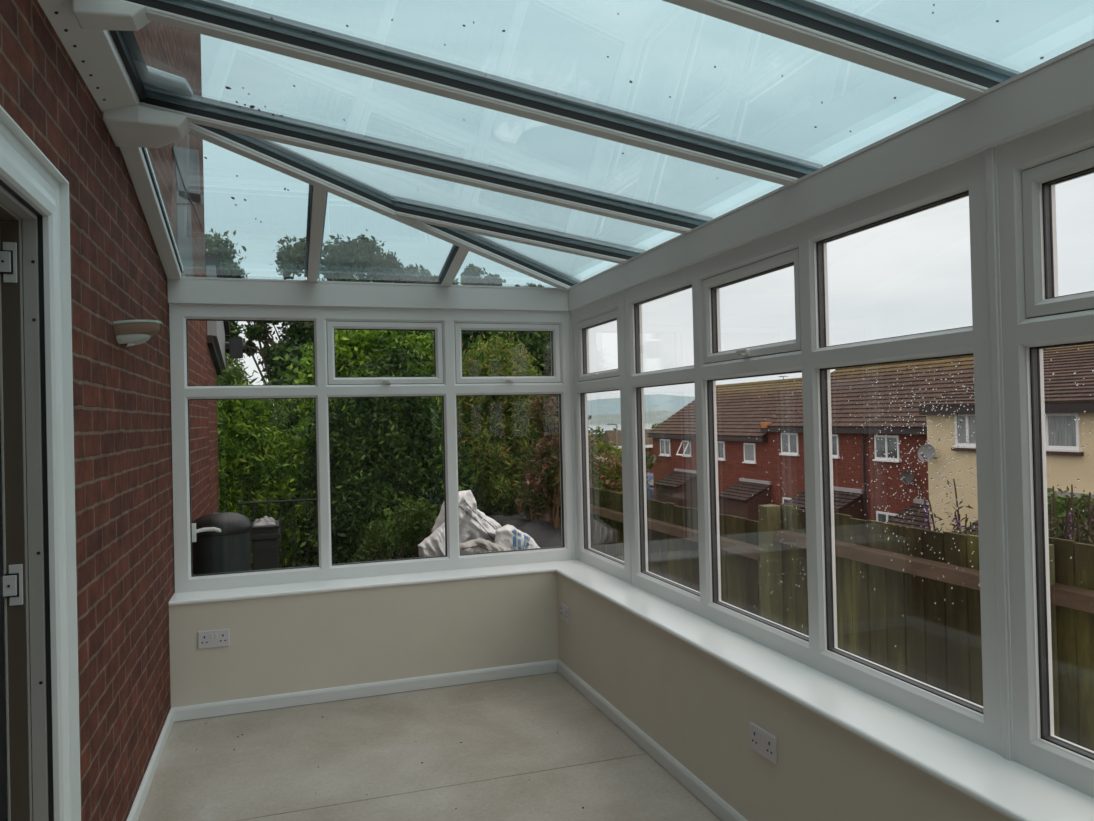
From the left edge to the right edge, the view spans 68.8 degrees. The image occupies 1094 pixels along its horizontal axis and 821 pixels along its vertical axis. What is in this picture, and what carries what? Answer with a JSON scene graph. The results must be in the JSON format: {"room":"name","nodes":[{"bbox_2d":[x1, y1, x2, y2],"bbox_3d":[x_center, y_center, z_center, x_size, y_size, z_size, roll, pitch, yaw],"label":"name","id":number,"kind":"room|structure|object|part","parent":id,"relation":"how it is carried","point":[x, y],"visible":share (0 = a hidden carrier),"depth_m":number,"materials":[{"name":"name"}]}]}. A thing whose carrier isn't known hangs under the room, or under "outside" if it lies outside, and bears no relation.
{"room":"sunroom","nodes":[
{"label":"sunroom","id":0,"kind":"room"},
{"bbox_2d":[0,0,209,820],"bbox_3d":[-1.594,-1.674,2.535,0.266,7.600,7.905,-1,0,-18],"label":"wall","id":1,"kind":"structure","parent":0,"point":[122,394],"depth_m":2.80,"materials":[{"name":"red brick"}]},
{"bbox_2d":[0,105,80,820],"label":"door","id":2,"kind":"structure","parent":1,"relation":"in","point":[40,735],"depth_m":1.91,"materials":[{"name":"white plastic"}]},
{"bbox_2d":[113,320,161,346],"bbox_3d":[-1.501,-0.285,2.962,0.134,0.089,0.316,-1,0,-18],"label":"wall light","id":3,"kind":"object","parent":1,"relation":"attached to","point":[129,332],"visible":1,"depth_m":2.87,"materials":[{"name":"white glass"}]},
{"bbox_3d":[-1.519,-0.260,2.955,0.095,0.038,0.224,-1,0,-18],"label":"lamp shade","id":4,"kind":"part","parent":3,"relation":"part of","materials":[{"name":"grey glass"}]},
{"bbox_3d":[-1.504,-0.293,2.961,0.129,0.053,0.304,-1,0,-18],"label":"lamp shade","id":5,"kind":"part","parent":3,"relation":"part of","materials":[{"name":"brown"}]},
{"bbox_2d":[126,708,173,820],"bbox_3d":[-1.540,1.493,3.000,0.014,0.067,2.035,-1,0,-18],"label":"baseboard","id":6,"kind":"structure","parent":1,"relation":"attached to","point":[137,806],"depth_m":3.29,"materials":[{"name":"white paint"}]},
{"bbox_2d":[171,147,203,231],"bbox_3d":[-2.328,-1.393,5.207,0.009,0.064,1.780,-1,0,-18],"label":"cable","id":7,"kind":"object","parent":1,"relation":"attached to","point":[171,147],"visible":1,"depth_m":4.90,"materials":[{"name":"black rubber"}]},
{"bbox_2d":[169,572,558,707],"bbox_3d":[-0.806,1.387,4.478,2.340,0.874,0.307,-1,0,-18],"label":"wall","id":8,"kind":"structure","parent":0,"point":[303,642],"depth_m":4.25,"materials":[{"name":"paint"}]},
{"bbox_2d":[198,629,229,648],"bbox_3d":[-1.679,1.151,4.024,0.146,0.086,0.012,-1,0,-18],"label":"double socket","id":9,"kind":"object","parent":8,"relation":"attached to","point":[212,638],"visible":1,"depth_m":4.02,"materials":[{"name":"white plastic"}]},
{"bbox_2d":[172,659,557,721],"bbox_3d":[-0.896,1.488,4.277,2.035,0.067,0.014,-1,0,-18],"label":"baseboard","id":10,"kind":"structure","parent":8,"relation":"attached to","point":[213,709],"depth_m":4.24,"materials":[{"name":"white paint"}]},
{"bbox_2d":[169,304,574,592],"bbox_3d":[-0.908,0.174,4.554,2.237,1.512,0.135,-1,0,-17],"label":"window","id":11,"kind":"structure","parent":8,"relation":"in","point":[447,325],"depth_m":4.50,"materials":[{"name":"white plastic"}]},
{"bbox_3d":[-1.838,0.652,4.311,0.149,0.100,0.048,-1,-1,-26],"label":"handle","id":12,"kind":"part","parent":11,"relation":"part of","materials":[{"name":"white"}]},
{"bbox_3d":[-0.919,-0.167,4.509,0.080,0.022,0.043,-1,0,-18],"label":"handle","id":13,"kind":"part","parent":11,"relation":"part of","materials":[{"name":"silver metal"}]},
{"bbox_3d":[-0.922,-0.326,4.564,0.644,0.351,0.060,-1,0,-18],"label":"sash","id":14,"kind":"part","parent":11,"relation":"part of","materials":[{"name":"white plastic"}]},
{"bbox_3d":[-0.236,-0.341,4.791,0.645,0.351,0.060,-1,0,-18],"label":"sash","id":15,"kind":"part","parent":11,"relation":"part of","materials":[{"name":"white plastic"}]},
{"bbox_3d":[-0.233,-0.182,4.736,0.080,0.022,0.043,-1,0,-18],"label":"handle","id":16,"kind":"part","parent":11,"relation":"part of","materials":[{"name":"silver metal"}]},
{"bbox_2d":[569,312,576,559],"bbox_3d":[0.182,0.152,4.913,0.080,1.511,0.080,-1,0,-18],"label":"trim","id":17,"kind":"structure","parent":8,"relation":"attached to","point":[570,321],"depth_m":4.87,"materials":[{"name":"white plastic"}]},
{"bbox_2d":[138,672,721,820],"bbox_3d":[-0.090,1.495,1.844,2.038,0.020,5.141,-1,0,-18],"label":"floor","id":18,"kind":"structure","parent":0,"point":[541,729],"depth_m":3.40,"materials":[{"name":"beige concrete"}]},
{"bbox_2d":[293,486,595,565],"bbox_3d":[-9.352,1.777,13.339,15.200,0.750,21.900,-1,0,-18],"label":"garden","id":19,"kind":"object","parent":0,"point":[516,513],"depth_m":8.84,"materials":[{"name":"plant"}]},
{"bbox_2d":[192,512,252,574],"bbox_3d":[-1.845,1.241,4.551,0.338,1.317,0.338,-1,0,-18],"label":"trash bin","id":20,"kind":"object","parent":19,"relation":"on","point":[227,550],"visible":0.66,"depth_m":4.43,"materials":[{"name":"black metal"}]},
{"bbox_3d":[-1.860,0.638,4.556,0.338,0.112,0.338,-1,0,-18],"label":"domed lid","id":21,"kind":"part","parent":20,"relation":"part of","materials":[{"name":"black plastic"}]},
{"bbox_2d":[205,256,245,513],"bbox_3d":[-3.284,0.496,6.712,1.400,3.410,1.151,-1,0,-18],"label":"extension","id":22,"kind":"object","parent":19,"relation":"on","point":[217,347],"visible":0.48,"depth_m":6.71,"materials":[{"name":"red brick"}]},
{"bbox_2d":[216,353,297,495],"bbox_3d":[-3.908,0.549,10.039,1.563,2.892,1.639,-2,-1,27],"label":"conifer shrub","id":23,"kind":"object","parent":19,"relation":"on","point":[229,375],"visible":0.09,"depth_m":9.98,"materials":[{"name":"green plant"}]},
{"bbox_2d":[205,228,312,404],"bbox_3d":[-5.107,-0.616,14.739,2.797,5.388,1.897,-1,-1,-34],"label":"tree","id":24,"kind":"object","parent":19,"relation":"on","point":[297,334],"visible":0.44,"depth_m":14.52,"materials":[{"name":"green plant"}]},
{"bbox_2d":[251,520,279,569],"bbox_3d":[-2.229,1.411,6.354,0.220,1.025,0.390,-1,0,-18],"label":"crate","id":25,"kind":"object","parent":19,"relation":"on","point":[265,538],"visible":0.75,"depth_m":6.19,"materials":[{"name":"black plastic"}]},
{"bbox_2d":[253,516,275,525],"bbox_3d":[-2.242,0.866,6.343,0.170,0.059,0.280,-1,0,-18],"label":"plastic bag","id":26,"kind":"object","parent":25,"relation":"on","point":[265,520],"visible":0.99,"depth_m":6.26,"materials":[{"name":"white plastic"}]},
{"bbox_2d":[217,377,317,569],"bbox_3d":[-2.759,0.800,7.966,1.392,2.300,1.155,-1,-1,-29],"label":"leafy shrub","id":27,"kind":"object","parent":19,"relation":"on","point":[258,470],"visible":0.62,"depth_m":7.75,"materials":[{"name":"green plant"}]},
{"bbox_2d":[237,496,356,567],"bbox_3d":[-2.318,1.381,7.511,1.100,1.109,0.020,-1,0,-18],"label":"metal railing","id":28,"kind":"object","parent":19,"relation":"on","point":[280,501],"visible":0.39,"depth_m":7.49,"materials":[{"name":"metal"}]},
{"bbox_3d":[-2.330,0.846,7.515,1.100,0.020,0.020,-1,0,-18],"label":"rail","id":29,"kind":"part","parent":28,"relation":"part of","materials":[{"name":"black metal"}]},
{"bbox_2d":[270,229,459,334],"bbox_3d":[-3.549,-0.926,17.276,4.643,5.946,2.680,-1,0,-18],"label":"tree","id":30,"kind":"object","parent":19,"relation":"on","point":[344,260],"visible":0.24,"depth_m":16.89,"materials":[{"name":"green plant"}]},
{"bbox_2d":[345,517,396,562],"bbox_3d":[-1.432,1.393,6.641,0.397,1.030,0.391,-1,0,11],"label":"young shrub","id":31,"kind":"object","parent":19,"relation":"on","point":[379,549],"visible":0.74,"depth_m":6.61,"materials":[{"name":"green plant"}]},
{"bbox_2d":[290,330,464,443],"bbox_3d":[-1.837,0.393,8.978,2.009,3.087,1.270,-1,0,2],"label":"leafy shrub","id":32,"kind":"object","parent":19,"relation":"on","point":[349,344],"visible":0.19,"depth_m":8.70,"materials":[{"name":"green plant"}]},
{"bbox_2d":[286,334,483,565],"bbox_3d":[-1.653,0.567,8.099,1.993,2.717,1.618,-1,0,-16],"label":"shrub","id":33,"kind":"object","parent":19,"relation":"on","point":[372,449],"visible":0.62,"depth_m":7.79,"materials":[{"name":"green plant"}]},
{"bbox_2d":[387,492,437,558],"bbox_3d":[-1.059,1.277,6.456,0.468,1.241,0.394,-1,0,8],"label":"shrub","id":34,"kind":"object","parent":19,"relation":"on","point":[411,531],"visible":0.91,"depth_m":6.41,"materials":[{"name":"green plant"}]},
{"bbox_2d":[225,331,600,489],"bbox_3d":[-4.393,0.574,12.760,11.457,4.234,2.405,-1,-1,-22],"label":"hedge","id":35,"kind":"object","parent":19,"relation":"on","point":[289,376],"visible":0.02,"depth_m":12.75,"materials":[{"name":"green plant"}]},
{"bbox_2d":[418,522,444,556],"bbox_3d":[-0.819,1.033,5.950,0.281,0.416,0.275,-1,-1,-26],"label":"sack","id":36,"kind":"object","parent":19,"relation":"on","point":[433,545],"visible":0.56,"depth_m":5.87,"materials":[{"name":"white plastic"}]},
{"bbox_2d":[432,331,550,452],"bbox_3d":[-0.602,0.207,11.055,2.217,3.433,1.621,-1,0,-13],"label":"leafy shrub","id":37,"kind":"object","parent":19,"relation":"on","point":[538,343],"visible":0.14,"depth_m":10.62,"materials":[{"name":"green plant"}]},
{"bbox_2d":[438,332,589,515],"bbox_3d":[-0.499,0.283,9.271,1.891,2.497,1.678,-1,0,-18],"label":"tree","id":38,"kind":"object","parent":19,"relation":"on","point":[495,416],"visible":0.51,"depth_m":8.91,"materials":[{"name":"green plant"}]},
{"bbox_2d":[489,512,561,547],"bbox_3d":[-0.280,1.430,7.026,1.360,0.788,2.400,-1,0,-18],"label":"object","id":39,"kind":"object","parent":19,"relation":"on","point":[543,533],"visible":0.12,"depth_m":7.38,"materials":[{"name":"grey"}]},
{"bbox_2d":[432,490,501,542],"bbox_3d":[-0.538,0.936,6.264,0.738,0.631,0.366,-1,-1,-20],"label":"sack","id":40,"kind":"object","parent":39,"relation":"on","point":[473,523],"visible":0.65,"depth_m":6.13,"materials":[{"name":"grey plastic"}]},
{"bbox_2d":[460,538,505,553],"bbox_3d":[-0.454,1.108,5.917,0.471,0.329,0.278,-1,0,-18],"label":"sack","id":41,"kind":"object","parent":39,"relation":"on","point":[478,545],"visible":0.19,"depth_m":5.84,"materials":[{"name":"grey"}]},
{"bbox_2d":[494,524,539,550],"bbox_3d":[-0.228,1.065,6.150,0.401,0.382,0.276,-1,0,-18],"label":"sack","id":42,"kind":"object","parent":39,"relation":"on","point":[508,536],"visible":0.43,"depth_m":6.07,"materials":[{"name":"white plastic"}]},
{"bbox_2d":[512,530,529,549],"bbox_3d":[-0.178,1.011,6.076,0.161,0.215,0.091,-1,-1,-29],"label":"print","id":43,"kind":"object","parent":42,"relation":"attached to","point":[520,540],"depth_m":6.08},
{"bbox_2d":[514,395,560,528],"bbox_3d":[0.015,0.555,7.643,0.639,1.755,0.812,-1,0,-15],"label":"flowering shrub","id":44,"kind":"object","parent":19,"relation":"on","point":[543,487],"visible":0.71,"depth_m":7.58,"materials":[{"name":"red leaves"},{"name":"bark"}]},
{"bbox_2d":[282,410,675,424],"bbox_3d":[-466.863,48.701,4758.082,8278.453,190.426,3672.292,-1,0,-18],"label":"shore","id":45,"kind":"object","parent":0,"point":[659,416],"visible":0.09,"depth_m":5031.12,"materials":[{"name":"grey"}]},
{"bbox_2d":[273,394,694,418],"bbox_3d":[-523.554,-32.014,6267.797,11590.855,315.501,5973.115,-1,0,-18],"label":"hills","id":46,"kind":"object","parent":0,"point":[654,402],"visible":0.06,"depth_m":6553.81,"materials":[{"name":"grey"}]},
{"bbox_2d":[38,0,1093,311],"bbox_3d":[-0.052,-0.911,2.056,2.340,0.576,5.450,-1,0,-18],"label":"ceiling","id":47,"kind":"structure","parent":0,"point":[142,106],"depth_m":2.62,"materials":[{"name":"white plastic"}]},
{"bbox_3d":[-0.854,-1.112,0.919,0.112,0.156,3.790,-1,0,-18],"label":"wall plate","id":48,"kind":"part","parent":47,"relation":"part of","materials":[{"name":"white plastic"}]},
{"bbox_3d":[-1.416,-0.891,3.674,0.624,0.344,1.520,-1,0,-18],"label":"glass panel","id":49,"kind":"part","parent":47,"relation":"part of","materials":[{"name":"clear glass"}]},
{"bbox_2d":[204,4,1043,222],"bbox_3d":[-0.121,-0.940,2.712,2.883,0.295,1.510,-1,0,13],"label":"debris","id":50,"kind":"object","parent":47,"relation":"on","point":[271,18],"visible":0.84,"depth_m":2.39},
{"bbox_3d":[-0.084,-0.757,1.985,2.230,0.010,5.340,-1,0,-18],"label":"glazing trim","id":51,"kind":"part","parent":47,"relation":"part of","materials":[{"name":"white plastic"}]},
{"bbox_2d":[588,423,658,433],"bbox_3d":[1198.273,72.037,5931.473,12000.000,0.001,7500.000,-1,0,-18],"label":"sea","id":52,"kind":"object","parent":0,"point":[647,426],"depth_m":3532.06,"materials":[{"name":"grey liquid"}]},
{"bbox_2d":[557,573,1012,820],"bbox_3d":[1.017,1.324,2.212,0.302,0.874,5.143,-1,0,-18],"label":"wall","id":53,"kind":"structure","parent":0,"point":[698,708],"depth_m":2.79,"materials":[{"name":"paint"}]},
{"bbox_2d":[559,602,569,622],"bbox_3d":[0.096,1.133,4.479,0.012,0.086,0.146,-1,0,-18],"label":"double socket","id":54,"kind":"object","parent":53,"relation":"attached to","point":[564,610],"visible":1,"depth_m":4.46,"materials":[{"name":"white plastic"}]},
{"bbox_2d":[571,291,631,584],"bbox_3d":[0.307,0.145,4.497,0.104,1.512,0.806,-1,0,-18],"label":"window","id":55,"kind":"structure","parent":53,"relation":"in","point":[609,309],"depth_m":4.60,"materials":[{"name":"white plastic"}]},
{"bbox_3d":[0.272,-0.196,4.485,0.043,0.022,0.080,-1,0,-18],"label":"handle","id":56,"kind":"part","parent":55,"relation":"part of","materials":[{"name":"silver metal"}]},
{"bbox_3d":[0.311,-0.356,4.519,0.060,0.351,0.631,-1,0,-18],"label":"sash","id":57,"kind":"part","parent":55,"relation":"part of","materials":[{"name":"white plastic"}]},
{"bbox_2d":[169,559,1093,820],"bbox_3d":[-0.018,0.899,2.021,2.308,0.022,5.419,-1,0,-18],"label":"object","id":58,"kind":"structure","parent":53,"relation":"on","point":[1015,791],"depth_m":2.45,"materials":[{"name":"white plastic"}]},
{"bbox_2d":[557,659,747,820],"bbox_3d":[0.870,1.428,2.161,0.014,0.067,5.142,-1,0,-18],"label":"baseboard","id":59,"kind":"structure","parent":53,"relation":"attached to","point":[709,798],"depth_m":3.37,"materials":[{"name":"white paint"}]},
{"bbox_2d":[750,722,776,763],"bbox_3d":[0.709,1.092,2.627,0.012,0.086,0.146,-1,0,-18],"label":"double socket","id":60,"kind":"object","parent":53,"relation":"attached to","point":[762,741],"visible":1,"depth_m":2.62,"materials":[{"name":"white plastic"}]},
{"bbox_2d":[624,147,1013,760],"bbox_3d":[0.788,0.121,3.046,0.104,1.512,2.267,-1,0,-18],"label":"window","id":61,"kind":"structure","parent":53,"relation":"in","point":[802,245],"depth_m":2.66,"materials":[{"name":"white plastic"}]},
{"bbox_3d":[0.753,-0.219,3.033,0.043,0.022,0.080,-1,0,-18],"label":"handle","id":62,"kind":"part","parent":61,"relation":"part of","materials":[{"name":"silver metal"}]},
{"bbox_3d":[0.791,-0.380,3.067,0.060,0.351,0.662,-1,0,-18],"label":"sash","id":63,"kind":"part","parent":61,"relation":"part of","materials":[{"name":"white plastic"}]},
{"bbox_2d":[996,109,1093,797],"bbox_3d":[1.500,0.086,0.897,0.104,1.512,2.285,-1,0,-18],"label":"window","id":64,"kind":"structure","parent":53,"relation":"in","point":[1034,318],"depth_m":1.92,"materials":[{"name":"white plastic"}]},
{"bbox_3d":[1.271,-0.403,1.618,0.060,0.351,0.645,-1,0,-18],"label":"sash","id":65,"kind":"part","parent":64,"relation":"part of","materials":[{"name":"white plastic"}]},
{"bbox_3d":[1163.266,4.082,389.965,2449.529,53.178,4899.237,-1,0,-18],"label":"ground","id":66,"kind":"structure","parent":0,"visible":0},
{"bbox_2d":[460,263,547,336],"bbox_3d":[-0.908,-0.765,19.293,3.448,5.540,2.422,-1,-1,-23],"label":"tree","id":67,"kind":"object","parent":66,"relation":"on","point":[471,275],"visible":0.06,"depth_m":18.83,"materials":[{"name":"green plant"}]},
{"bbox_2d":[588,415,610,490],"bbox_3d":[0.184,0.735,11.742,1.298,2.352,1.908,-1,0,-15],"label":"flowering shrub","id":68,"kind":"object","parent":66,"relation":"on","point":[593,461],"visible":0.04,"depth_m":11.33,"materials":[{"name":"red plant"}]},
{"bbox_2d":[588,425,615,442],"bbox_3d":[7.101,6.722,122.851,22.628,9.147,18.986,-1,0,-18],"label":"trees","id":69,"kind":"object","parent":66,"relation":"on","point":[599,435],"visible":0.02,"depth_m":121.19,"materials":[{"name":"green plant"}]},
{"bbox_2d":[591,433,621,480],"bbox_3d":[0.922,2.029,17.791,1.856,3.076,1.640,-1,0,-18],"label":"leafy shrub","id":70,"kind":"object","parent":66,"relation":"on","point":[610,448],"visible":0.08,"depth_m":17.64,"materials":[{"name":"green plant"}]},
{"bbox_2d":[591,441,622,492],"bbox_3d":[0.775,1.889,14.452,1.943,2.650,1.976,-2,-1,36],"label":"leafy shrub","id":71,"kind":"object","parent":66,"relation":"on","point":[616,486],"visible":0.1,"depth_m":14.36,"materials":[{"name":"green plant"}]},
{"bbox_2d":[603,440,621,480],"bbox_3d":[1.505,2.504,22.205,2.424,3.402,2.547,-1,0,4],"label":"leafy shrub","id":72,"kind":"object","parent":66,"relation":"on","point":[604,441],"visible":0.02,"depth_m":21.99,"materials":[{"name":"green plant"}]},
{"bbox_2d":[607,424,617,450],"bbox_3d":[4.718,3.530,56.898,0.820,5.189,0.160,-1,0,-18],"label":"street lamp","id":73,"kind":"object","parent":66,"relation":"on","point":[607,424],"visible":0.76,"depth_m":56.99,"materials":[{"name":"grey metal"}]},
{"bbox_2d":[600,429,652,472],"bbox_3d":[8.947,3.400,63.911,9.400,3.850,2.950,-1,0,-18],"label":"bungalow","id":74,"kind":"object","parent":66,"relation":"on","point":[610,435],"visible":0.07,"depth_m":62.46,"materials":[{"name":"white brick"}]},
{"bbox_2d":[646,473,653,498],"bbox_3d":[6.554,5.084,50.606,1.890,1.989,4.748,-1,0,-18],"label":"van","id":75,"kind":"object","parent":66,"relation":"on","point":[650,480],"visible":0.2,"depth_m":48.96,"materials":[{"name":"blue metal"}]},
{"bbox_2d":[645,450,654,498],"bbox_3d":[4.774,3.932,42.115,2.186,4.140,1.728,-1,0,-18],"label":"leafy shrub","id":76,"kind":"object","parent":66,"relation":"on","point":[648,465],"visible":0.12,"depth_m":42.15,"materials":[{"name":"green plant"}]},
{"bbox_2d":[647,380,768,508],"bbox_3d":[10.240,2.488,44.136,9.677,8.004,5.870,-1,0,-18],"label":"house","id":77,"kind":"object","parent":66,"relation":"on","point":[674,439],"visible":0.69,"depth_m":42.54,"materials":[{"name":"red brick"}]},
{"bbox_2d":[650,455,658,462],"bbox_3d":[6.013,2.728,44.866,0.533,0.486,0.432,-1,0,13],"label":"satellite dish","id":78,"kind":"object","parent":77,"relation":"attached to","point":[654,457],"visible":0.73,"depth_m":44.92,"materials":[{"name":"grey metal"}]},
{"bbox_3d":[6.549,2.025,44.181,0.015,0.734,1.052,-1,0,-18],"label":"pane","id":79,"kind":"part","parent":77,"relation":"part of","materials":[{"name":"clear glass"}]},
{"bbox_3d":[7.348,1.968,41.767,0.015,0.643,0.622,-1,0,-18],"label":"pane","id":80,"kind":"part","parent":77,"relation":"part of","materials":[{"name":"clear glass"}]},
{"bbox_2d":[717,378,801,520],"bbox_3d":[12.084,2.145,38.552,9.677,7.500,5.899,-1,0,-18],"label":"house","id":81,"kind":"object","parent":66,"relation":"on","point":[738,430],"visible":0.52,"depth_m":37.00,"materials":[{"name":"red brick"}]},
{"bbox_3d":[8.320,1.921,38.832,0.015,0.719,1.111,-1,0,-18],"label":"pane","id":82,"kind":"part","parent":81,"relation":"part of","materials":[{"name":"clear glass"}]},
{"bbox_3d":[9.193,1.905,36.197,0.015,0.711,0.764,-1,0,-18],"label":"pane","id":83,"kind":"part","parent":81,"relation":"part of","materials":[{"name":"clear glass"}]},
{"bbox_2d":[498,471,1093,750],"bbox_3d":[0.502,1.901,7.026,0.116,2.736,11.424,-1,0,-18],"label":"wooden fence","id":84,"kind":"object","parent":66,"relation":"on","point":[945,654],"visible":0.23,"depth_m":3.74,"materials":[{"name":"brown wood"}]},
{"bbox_3d":[0.400,0.897,7.286,0.064,0.067,1.830,-1,0,-18],"label":"rail","id":85,"kind":"part","parent":84,"relation":"part of","materials":[{"name":"brown wood"}]},
{"bbox_3d":[0.975,0.856,5.549,0.064,0.067,1.830,-1,0,-18],"label":"rail","id":86,"kind":"part","parent":84,"relation":"part of","materials":[{"name":"brown wood"}]},
{"bbox_3d":[1.297,1.558,4.564,0.090,2.031,0.090,-1,0,-18],"label":"post","id":87,"kind":"part","parent":84,"relation":"part of","materials":[{"name":"brown wood"}]},
{"bbox_3d":[1.541,0.695,3.832,0.064,0.067,1.790,-1,0,-18],"label":"rail","id":88,"kind":"part","parent":84,"relation":"part of","materials":[{"name":"brown wood"}]},
{"bbox_3d":[1.831,1.520,2.951,0.090,2.055,0.090,-1,0,-18],"label":"post","id":89,"kind":"part","parent":84,"relation":"part of","materials":[{"name":"wood"}]},
{"bbox_3d":[2.048,0.656,2.299,0.064,0.067,1.440,-1,0,-18],"label":"rail","id":90,"kind":"part","parent":84,"relation":"part of","materials":[{"name":"brown wood"}]},
{"bbox_2d":[760,358,944,519],"bbox_3d":[13.899,1.811,33.058,9.677,7.990,6.319,-1,0,-18],"label":"house","id":91,"kind":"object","parent":66,"relation":"on","point":[792,466],"visible":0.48,"depth_m":31.46,"materials":[{"name":"red brick"}]},
{"bbox_3d":[10.132,1.374,33.329,0.015,0.740,1.014,-1,0,-18],"label":"pane","id":92,"kind":"part","parent":91,"relation":"part of","materials":[{"name":"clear glass"}]},
{"bbox_3d":[10.948,1.346,30.865,0.015,0.713,0.847,-1,0,-18],"label":"pane","id":93,"kind":"part","parent":91,"relation":"part of","materials":[{"name":"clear glass"}]},
{"bbox_2d":[912,479,978,535],"bbox_3d":[3.167,1.689,6.002,0.838,2.324,0.636,-1,0,-18],"label":"bush","id":94,"kind":"object","parent":66,"relation":"on","point":[958,525],"visible":0.09,"depth_m":6.08,"materials":[{"name":"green plant"}]},
{"bbox_2d":[859,348,1046,529],"bbox_3d":[15.457,1.732,27.955,9.927,7.990,4.349,-1,0,-18],"label":"house","id":95,"kind":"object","parent":66,"relation":"on","point":[897,507],"visible":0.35,"depth_m":27.89,"materials":[{"name":"red brick"}]},
{"bbox_3d":[11.956,4.110,28.003,0.015,0.907,0.930,-1,0,-18],"label":"pane","id":96,"kind":"part","parent":95,"relation":"part of","materials":[{"name":"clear glass"}]},
{"bbox_3d":[11.908,1.298,27.967,0.015,0.712,1.025,-1,0,-18],"label":"pane","id":97,"kind":"part","parent":95,"relation":"part of","materials":[{"name":"clear glass"}]},
{"bbox_2d":[901,470,916,483],"bbox_3d":[12.070,2.223,26.598,0.524,0.446,0.401,-1,0,11],"label":"satellite dish","id":98,"kind":"object","parent":95,"relation":"attached to","point":[907,477],"visible":0.98,"depth_m":26.66,"materials":[{"name":"grey metal"}]},
{"bbox_2d":[919,344,1093,535],"bbox_3d":[18.452,1.590,18.256,13.118,7.970,15.948,-1,0,-18],"label":"house","id":99,"kind":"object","parent":66,"relation":"on","point":[1067,459],"visible":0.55,"depth_m":22.75,"materials":[{"name":"cream render"},{"name":"brown tile"},{"name":"white upvc"}]},
{"bbox_2d":[918,444,936,461],"bbox_3d":[11.433,1.274,23.932,0.540,0.526,0.464,-1,0,14],"label":"satellite dish","id":100,"kind":"object","parent":99,"relation":"attached to","point":[926,451],"visible":0.94,"depth_m":24.02,"materials":[{"name":"grey metal"}]},
{"bbox_3d":[12.131,0.545,22.795,0.015,0.783,1.015,-1,0,-18],"label":"pane","id":101,"kind":"part","parent":99,"relation":"part of","materials":[{"name":"clear glass"}]},
{"bbox_3d":[13.007,0.514,20.151,0.015,0.763,0.760,-1,0,-18],"label":"pane","id":102,"kind":"part","parent":99,"relation":"part of","materials":[{"name":"clear glass"}]},
{"bbox_2d":[1047,486,1093,539],"bbox_3d":[4.286,1.898,6.416,0.837,2.609,0.935,-1,0,-18],"label":"leafy shrub","id":103,"kind":"object","parent":66,"relation":"on","point":[1059,505],"visible":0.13,"depth_m":6.35,"materials":[{"name":"green plant"}]},
{"bbox_2d":[1048,484,1093,544],"bbox_3d":[3.222,1.576,4.946,1.002,2.332,0.865,-1,0,-18],"label":"bush","id":104,"kind":"object","parent":66,"relation":"on","point":[1065,532],"visible":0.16,"depth_m":4.83,"materials":[{"name":"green plant"}]}
]}

